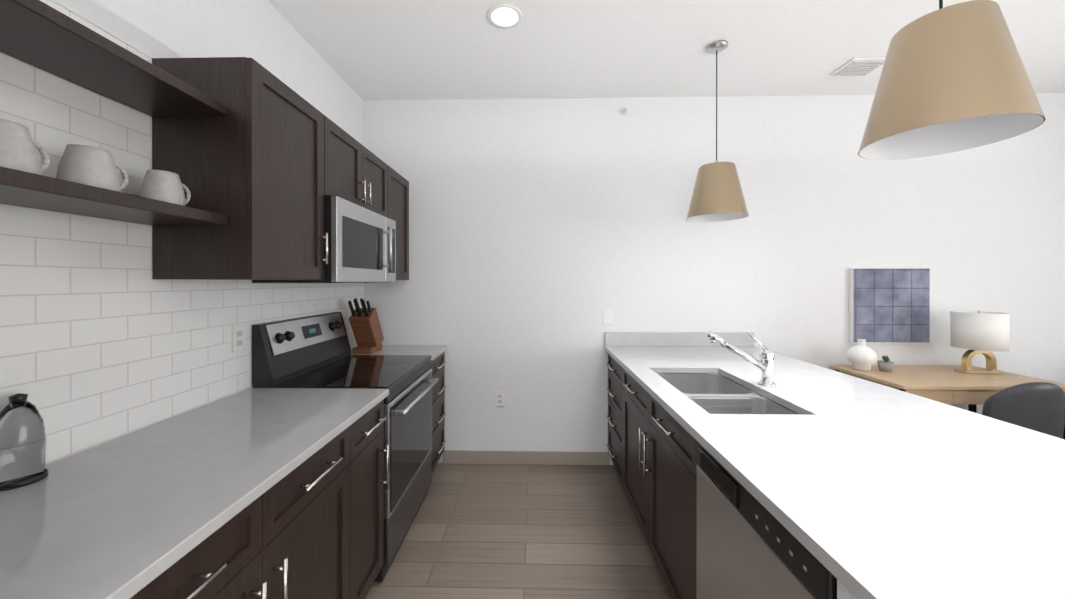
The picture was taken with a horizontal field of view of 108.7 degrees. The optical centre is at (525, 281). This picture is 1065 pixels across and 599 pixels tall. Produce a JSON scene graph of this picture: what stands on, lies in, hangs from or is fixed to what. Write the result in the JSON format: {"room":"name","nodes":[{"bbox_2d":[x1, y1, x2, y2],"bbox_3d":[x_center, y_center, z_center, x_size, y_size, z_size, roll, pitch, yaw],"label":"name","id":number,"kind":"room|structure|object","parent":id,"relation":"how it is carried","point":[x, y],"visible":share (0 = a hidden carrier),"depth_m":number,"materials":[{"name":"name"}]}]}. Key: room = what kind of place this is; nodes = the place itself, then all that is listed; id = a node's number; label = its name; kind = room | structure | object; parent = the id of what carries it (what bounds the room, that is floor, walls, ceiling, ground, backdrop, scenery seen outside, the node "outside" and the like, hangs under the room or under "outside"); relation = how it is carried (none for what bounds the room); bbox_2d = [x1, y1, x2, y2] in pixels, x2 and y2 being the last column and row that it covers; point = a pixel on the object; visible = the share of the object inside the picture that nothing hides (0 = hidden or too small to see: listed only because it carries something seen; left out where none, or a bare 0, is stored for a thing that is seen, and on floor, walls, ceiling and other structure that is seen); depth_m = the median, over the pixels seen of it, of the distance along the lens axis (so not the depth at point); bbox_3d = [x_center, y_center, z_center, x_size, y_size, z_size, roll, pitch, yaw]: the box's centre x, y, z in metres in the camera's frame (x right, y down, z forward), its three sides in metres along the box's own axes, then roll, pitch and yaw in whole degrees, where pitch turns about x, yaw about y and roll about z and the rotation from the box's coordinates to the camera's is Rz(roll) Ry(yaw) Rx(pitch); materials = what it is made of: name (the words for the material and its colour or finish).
{"room":"kitchen","nodes":[
{"label":"kitchen","id":0,"kind":"room"},
{"bbox_2d":[60,0,362,144],"bbox_3d":[-1.381,0.006,-0.150,0.100,2.800,6.210,0,0,1],"label":"wall","id":1,"kind":"structure","parent":0,"point":[268,36],"depth_m":1.70,"materials":[{"name":"paint"}]},
{"bbox_2d":[0,0,226,115],"bbox_3d":[-1.161,-0.581,0.884,0.267,0.032,0.844,0,0,1],"label":"open shelf","id":2,"kind":"object","parent":1,"relation":"attached to","point":[39,34],"visible":1,"depth_m":0.99,"materials":[{"name":"brown wood"}]},
{"bbox_2d":[0,166,227,224],"bbox_3d":[-1.161,-0.209,0.885,0.267,0.035,0.844,0,0,1],"label":"open shelf","id":3,"kind":"object","parent":1,"relation":"attached to","point":[26,189],"visible":1,"depth_m":0.96,"materials":[{"name":"brown wood"}]},
{"bbox_2d":[0,119,49,174],"bbox_3d":[-1.158,-0.289,0.850,0.114,0.122,0.135,0,0,1],"label":"mug","id":4,"kind":"object","parent":3,"relation":"on","point":[19,146],"visible":0.9,"depth_m":0.84,"materials":[{"name":"ceramic"}]},
{"bbox_2d":[56,144,128,191],"bbox_3d":[-1.154,-0.289,1.019,0.114,0.122,0.132,0,0,1],"label":"mug","id":5,"kind":"object","parent":3,"relation":"on","point":[90,165],"visible":0.88,"depth_m":0.98,"materials":[{"name":"ceramic"}]},
{"bbox_2d":[139,170,190,205],"bbox_3d":[-1.149,-0.287,1.218,0.108,0.116,0.126,0,0,1],"label":"mug","id":6,"kind":"object","parent":3,"relation":"on","point":[164,186],"visible":0.79,"depth_m":1.18,"materials":[{"name":"ceramic"}]},
{"bbox_2d":[0,0,363,464],"bbox_3d":[-1.293,-0.129,1.247,0.012,1.302,3.407,0,0,1],"label":"wall tiles","id":7,"kind":"structure","parent":1,"relation":"attached to","point":[105,336],"depth_m":1.17,"materials":[{"name":"white tile"}]},
{"bbox_2d":[232,324,244,352],"bbox_3d":[-1.274,0.251,1.694,0.008,0.116,0.072,0,0,1],"label":"outlet","id":8,"kind":"object","parent":7,"relation":"attached to","point":[238,337],"visible":1,"depth_m":1.69,"materials":[{"name":"white plastic"}]},
{"bbox_2d":[152,57,327,279],"bbox_3d":[-1.106,-0.389,1.534,0.346,0.760,0.453,0,0,1],"label":"upper cabinet","id":9,"kind":"object","parent":1,"relation":"attached to","point":[268,162],"depth_m":1.31,"materials":[{"name":"brown wood"}]},
{"bbox_2d":[252,195,395,282],"bbox_3d":[-1.039,-0.198,2.142,0.450,0.405,0.748,0,0,1],"label":"microwave","id":10,"kind":"object","parent":1,"relation":"attached to","point":[361,244],"visible":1,"depth_m":1.95,"materials":[{"name":"silver metal"}]},
{"bbox_2d":[328,118,391,218],"bbox_3d":[-1.092,-0.587,2.141,0.346,0.367,0.756,0,0,1],"label":"upper cabinet","id":11,"kind":"object","parent":1,"relation":"attached to","point":[356,175],"depth_m":2.09,"materials":[{"name":"brown wood"}]},
{"bbox_2d":[392,169,408,279],"bbox_3d":[-1.079,-0.392,2.734,0.346,0.760,0.422,0,0,1],"label":"upper cabinet","id":12,"kind":"object","parent":1,"relation":"attached to","point":[400,186],"depth_m":2.80,"materials":[{"name":"brown wood"}]},
{"bbox_2d":[365,463,670,598],"bbox_3d":[1.909,1.446,-0.221,6.680,0.080,6.410,0,0,1],"label":"floor","id":13,"kind":"structure","parent":0,"point":[501,531],"depth_m":2.06,"materials":[{"name":"brown wood"}]},
{"bbox_2d":[136,477,287,598],"bbox_3d":[-0.986,0.964,0.749,0.622,0.878,0.573,0,0,1],"label":"base cabinet","id":14,"kind":"object","parent":13,"relation":"on","point":[248,558],"depth_m":0.91,"materials":[{"name":"black wood"}]},
{"bbox_2d":[288,417,363,598],"bbox_3d":[-0.976,0.963,1.209,0.622,0.878,0.573,0,0,1],"label":"base cabinet","id":15,"kind":"object","parent":13,"relation":"on","point":[326,494],"depth_m":1.30,"materials":[{"name":"black wood"}]},
{"bbox_2d":[0,388,388,598],"bbox_3d":[-0.965,0.507,1.110,0.647,0.030,1.299,0,0,1],"label":"countertop","id":16,"kind":"structure","parent":15,"relation":"on","point":[108,520],"depth_m":0.90,"materials":[{"name":"white stone"}]},
{"bbox_2d":[0,393,47,490],"bbox_3d":[-1.248,0.383,0.939,0.092,0.218,0.092,0,0,1],"label":"kettle","id":17,"kind":"object","parent":16,"relation":"on","point":[22,446],"visible":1,"depth_m":0.92,"materials":[{"name":"stainless steel"},{"name":"black plastic"}]},
{"bbox_2d":[252,312,438,581],"bbox_3d":[-0.916,0.800,2.141,0.696,1.200,0.752,0,0,1],"label":"range","id":18,"kind":"object","parent":13,"relation":"on","point":[313,351],"visible":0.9,"depth_m":1.99,"materials":[{"name":"black metal"}]},
{"bbox_2d":[364,397,387,598],"bbox_3d":[-0.968,0.962,1.572,0.622,0.878,0.379,0,0,1],"label":"base cabinet","id":19,"kind":"object","parent":13,"relation":"on","point":[374,450],"depth_m":1.66,"materials":[{"name":"black wood"}]},
{"bbox_2d":[332,353,445,488],"bbox_3d":[-0.941,0.959,2.735,0.622,0.878,0.423,0,0,1],"label":"base cabinet","id":20,"kind":"object","parent":13,"relation":"on","point":[438,366],"depth_m":2.74,"materials":[{"name":"black wood"}]},
{"bbox_2d":[351,345,447,360],"bbox_3d":[-0.929,0.503,2.733,0.647,0.030,0.423,0,0,1],"label":"countertop","id":21,"kind":"structure","parent":20,"relation":"on","point":[433,350],"depth_m":2.71,"materials":[{"name":"white stone"}]},
{"bbox_2d":[348,298,383,353],"bbox_3d":[-1.107,0.297,2.632,0.140,0.381,0.310,0,0,1],"label":"knife block","id":22,"kind":"object","parent":21,"relation":"on","point":[366,328],"visible":0.98,"depth_m":2.59,"materials":[{"name":"brown wood"}]},
{"bbox_2d":[606,352,647,487],"bbox_3d":[0.926,0.959,2.627,0.615,0.878,0.554,0,0,1],"label":"base cabinet","id":23,"kind":"object","parent":13,"relation":"on","point":[622,385],"depth_m":2.54,"materials":[{"name":"black wood"}]},
{"bbox_2d":[604,344,819,371],"bbox_3d":[1.150,0.503,2.533,1.120,0.030,0.728,0,0,1],"label":"countertop","id":24,"kind":"structure","parent":23,"relation":"on","point":[630,357],"depth_m":2.43,"materials":[{"name":"white stone"}]},
{"bbox_2d":[648,368,799,451],"bbox_3d":[0.899,0.600,1.795,0.411,0.183,0.800,0,0,1],"label":"sink","id":25,"kind":"object","parent":24,"relation":"in","point":[671,391],"depth_m":1.74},
{"bbox_2d":[624,400,696,598],"bbox_3d":[0.908,1.070,1.858,0.615,0.660,1.097,0,0,1],"label":"base cabinet","id":26,"kind":"object","parent":13,"relation":"on","point":[660,470],"depth_m":1.67,"materials":[{"name":"black wood"}]},
{"bbox_2d":[716,368,983,415],"bbox_3d":[1.389,0.505,1.784,0.609,0.030,0.760,0,0,1],"label":"countertop","id":27,"kind":"structure","parent":26,"relation":"on","point":[807,389],"depth_m":1.66,"materials":[{"name":"white stone"}]},
{"bbox_2d":[706,331,775,386],"bbox_3d":[1.020,0.362,1.812,0.321,0.256,0.072,0,0,1],"label":"faucet","id":28,"kind":"object","parent":27,"relation":"on","point":[765,364],"visible":1,"depth_m":1.80,"materials":[{"name":"silver metal"}]},
{"bbox_2d":[676,412,1064,598],"bbox_3d":[1.114,0.507,0.950,1.120,0.030,0.920,0,0,1],"label":"countertop","id":29,"kind":"structure","parent":26,"relation":"on","point":[894,507],"depth_m":0.89,"materials":[{"name":"white stone"}]},
{"bbox_2d":[695,439,836,598],"bbox_3d":[0.875,0.965,1.002,0.622,0.875,0.604,0,0,1],"label":"dishwasher","id":30,"kind":"object","parent":13,"relation":"on","point":[749,545],"visible":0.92,"depth_m":1.01,"materials":[{"name":"silver metal"}]},
{"bbox_2d":[830,365,1064,439],"bbox_3d":[2.777,1.009,2.549,1.030,0.780,0.570,0,0,1],"label":"desk","id":31,"kind":"object","parent":13,"relation":"on","point":[946,384],"visible":0.46,"depth_m":2.39,"materials":[{"name":"brown wood"}]},
{"bbox_2d":[846,339,877,370],"bbox_3d":[2.360,0.511,2.682,0.169,0.212,0.169,0,0,1],"label":"vase","id":32,"kind":"object","parent":31,"relation":"on","point":[861,356],"visible":1,"depth_m":2.64,"materials":[{"name":"white ceramic"}]},
{"bbox_2d":[877,355,893,371],"bbox_3d":[2.489,0.560,2.640,0.084,0.114,0.084,0,0,1],"label":"plant pot","id":33,"kind":"object","parent":31,"relation":"on","point":[886,365],"visible":1,"depth_m":2.62,"materials":[{"name":"white ceramic"}]},
{"bbox_2d":[950,310,1009,373],"bbox_3d":[3.093,0.407,2.606,0.260,0.421,0.260,0,0,1],"label":"table lamp","id":34,"kind":"object","parent":31,"relation":"on","point":[985,334],"visible":1,"depth_m":2.55,"materials":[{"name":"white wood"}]},
{"bbox_2d":[982,382,1064,438],"bbox_3d":[2.725,0.965,2.248,0.435,0.873,0.515,0,0,1],"label":"desk chair","id":35,"kind":"object","parent":13,"relation":"on","point":[1038,406],"visible":0.46,"depth_m":2.01,"materials":[{"name":"leather"}]},
{"bbox_2d":[268,0,1064,99],"bbox_3d":[1.909,-1.434,-0.228,6.680,0.080,6.410,0,0,1],"label":"ceiling","id":36,"kind":"structure","parent":0,"point":[409,49],"depth_m":2.25,"materials":[{"name":"paint"}]},
{"bbox_2d":[487,4,522,28],"bbox_3d":[-0.111,-1.396,2.013,0.190,0.005,0.190,0,0,1],"label":"recessed light","id":37,"kind":"object","parent":36,"relation":"in","point":[505,16],"visible":1,"depth_m":2.01,"materials":[{"name":"white plastic"}]},
{"bbox_2d":[686,40,748,221],"bbox_3d":[1.135,-0.890,2.271,0.332,1.019,0.332,0,0,1],"label":"pendant light","id":38,"kind":"object","parent":36,"relation":"hanging from","point":[717,195],"visible":1,"depth_m":2.18,"materials":[{"name":"beige fabric shade"},{"name":"brushed metal canopy"},{"name":"black cord"}]},
{"bbox_2d":[829,58,884,75],"bbox_3d":[2.170,-1.391,2.482,0.240,0.019,0.200,0,0,1],"label":"ceiling vent","id":39,"kind":"object","parent":36,"relation":"in","point":[859,66],"visible":0.85,"depth_m":2.46,"materials":[{"name":"white metal"}]},
{"bbox_2d":[858,0,1045,159],"bbox_3d":[1.107,-0.887,1.017,0.332,1.019,0.332,0,0,1],"label":"pendant light","id":40,"kind":"object","parent":36,"relation":"hanging from","point":[954,78],"visible":1,"depth_m":0.94,"materials":[{"name":"beige fabric shade"},{"name":"white inner lining"},{"name":"black metal rod"}]},
{"bbox_2d":[363,93,1064,464],"bbox_3d":[1.980,-0.002,2.930,6.680,2.800,0.100,0,0,1],"label":"wall","id":41,"kind":"structure","parent":0,"point":[543,233],"depth_m":2.90,"materials":[{"name":"paint"}]},
{"bbox_2d":[495,391,503,405],"bbox_3d":[-0.201,0.898,2.927,0.072,0.116,0.008,0,0,1],"label":"outlet","id":42,"kind":"object","parent":41,"relation":"attached to","point":[499,398],"visible":1,"depth_m":2.92,"materials":[{"name":"white plastic"}]},
{"bbox_2d":[443,450,609,464],"bbox_3d":[2.289,1.348,2.870,5.860,0.100,0.012,0,0,1],"label":"baseboard","id":43,"kind":"structure","parent":41,"relation":"attached to","point":[524,457],"depth_m":2.92,"materials":[{"name":"beige wood"}]},
{"bbox_2d":[603,309,612,324],"bbox_3d":[0.624,0.268,2.906,0.072,0.116,0.009,0,0,1],"label":"light switch","id":44,"kind":"object","parent":41,"relation":"attached to","point":[607,316],"visible":1,"depth_m":2.90,"materials":[{"name":"white plastic"}]},
{"bbox_2d":[620,108,627,115],"bbox_3d":[0.749,-1.292,2.887,0.060,0.060,0.033,0,0,1],"label":"sprinkler","id":45,"kind":"object","parent":41,"relation":"attached to","point":[623,111],"visible":1,"depth_m":2.90,"materials":[{"name":"white plastic"}]},
{"bbox_2d":[605,332,755,347],"bbox_3d":[1.158,0.435,2.887,1.116,0.104,0.020,0,0,1],"label":"backsplash","id":46,"kind":"structure","parent":41,"relation":"attached to","point":[665,339],"depth_m":2.88,"materials":[{"name":"white stone"}]},
{"bbox_2d":[849,268,929,342],"bbox_3d":[2.708,0.175,2.844,0.560,0.555,0.036,0,0,1],"label":"canvas art","id":47,"kind":"object","parent":41,"relation":"attached to","point":[889,305],"visible":0.96,"depth_m":2.83,"materials":[{"name":"blue fabric"}]},
{"bbox_2d":[837,579,856,598],"bbox_3d":[0.887,0.966,0.597,0.640,0.876,0.190,0,0,1],"label":"wall","id":48,"kind":"structure","parent":0,"point":[843,592],"depth_m":0.68,"materials":[{"name":"paint"}]}
]}

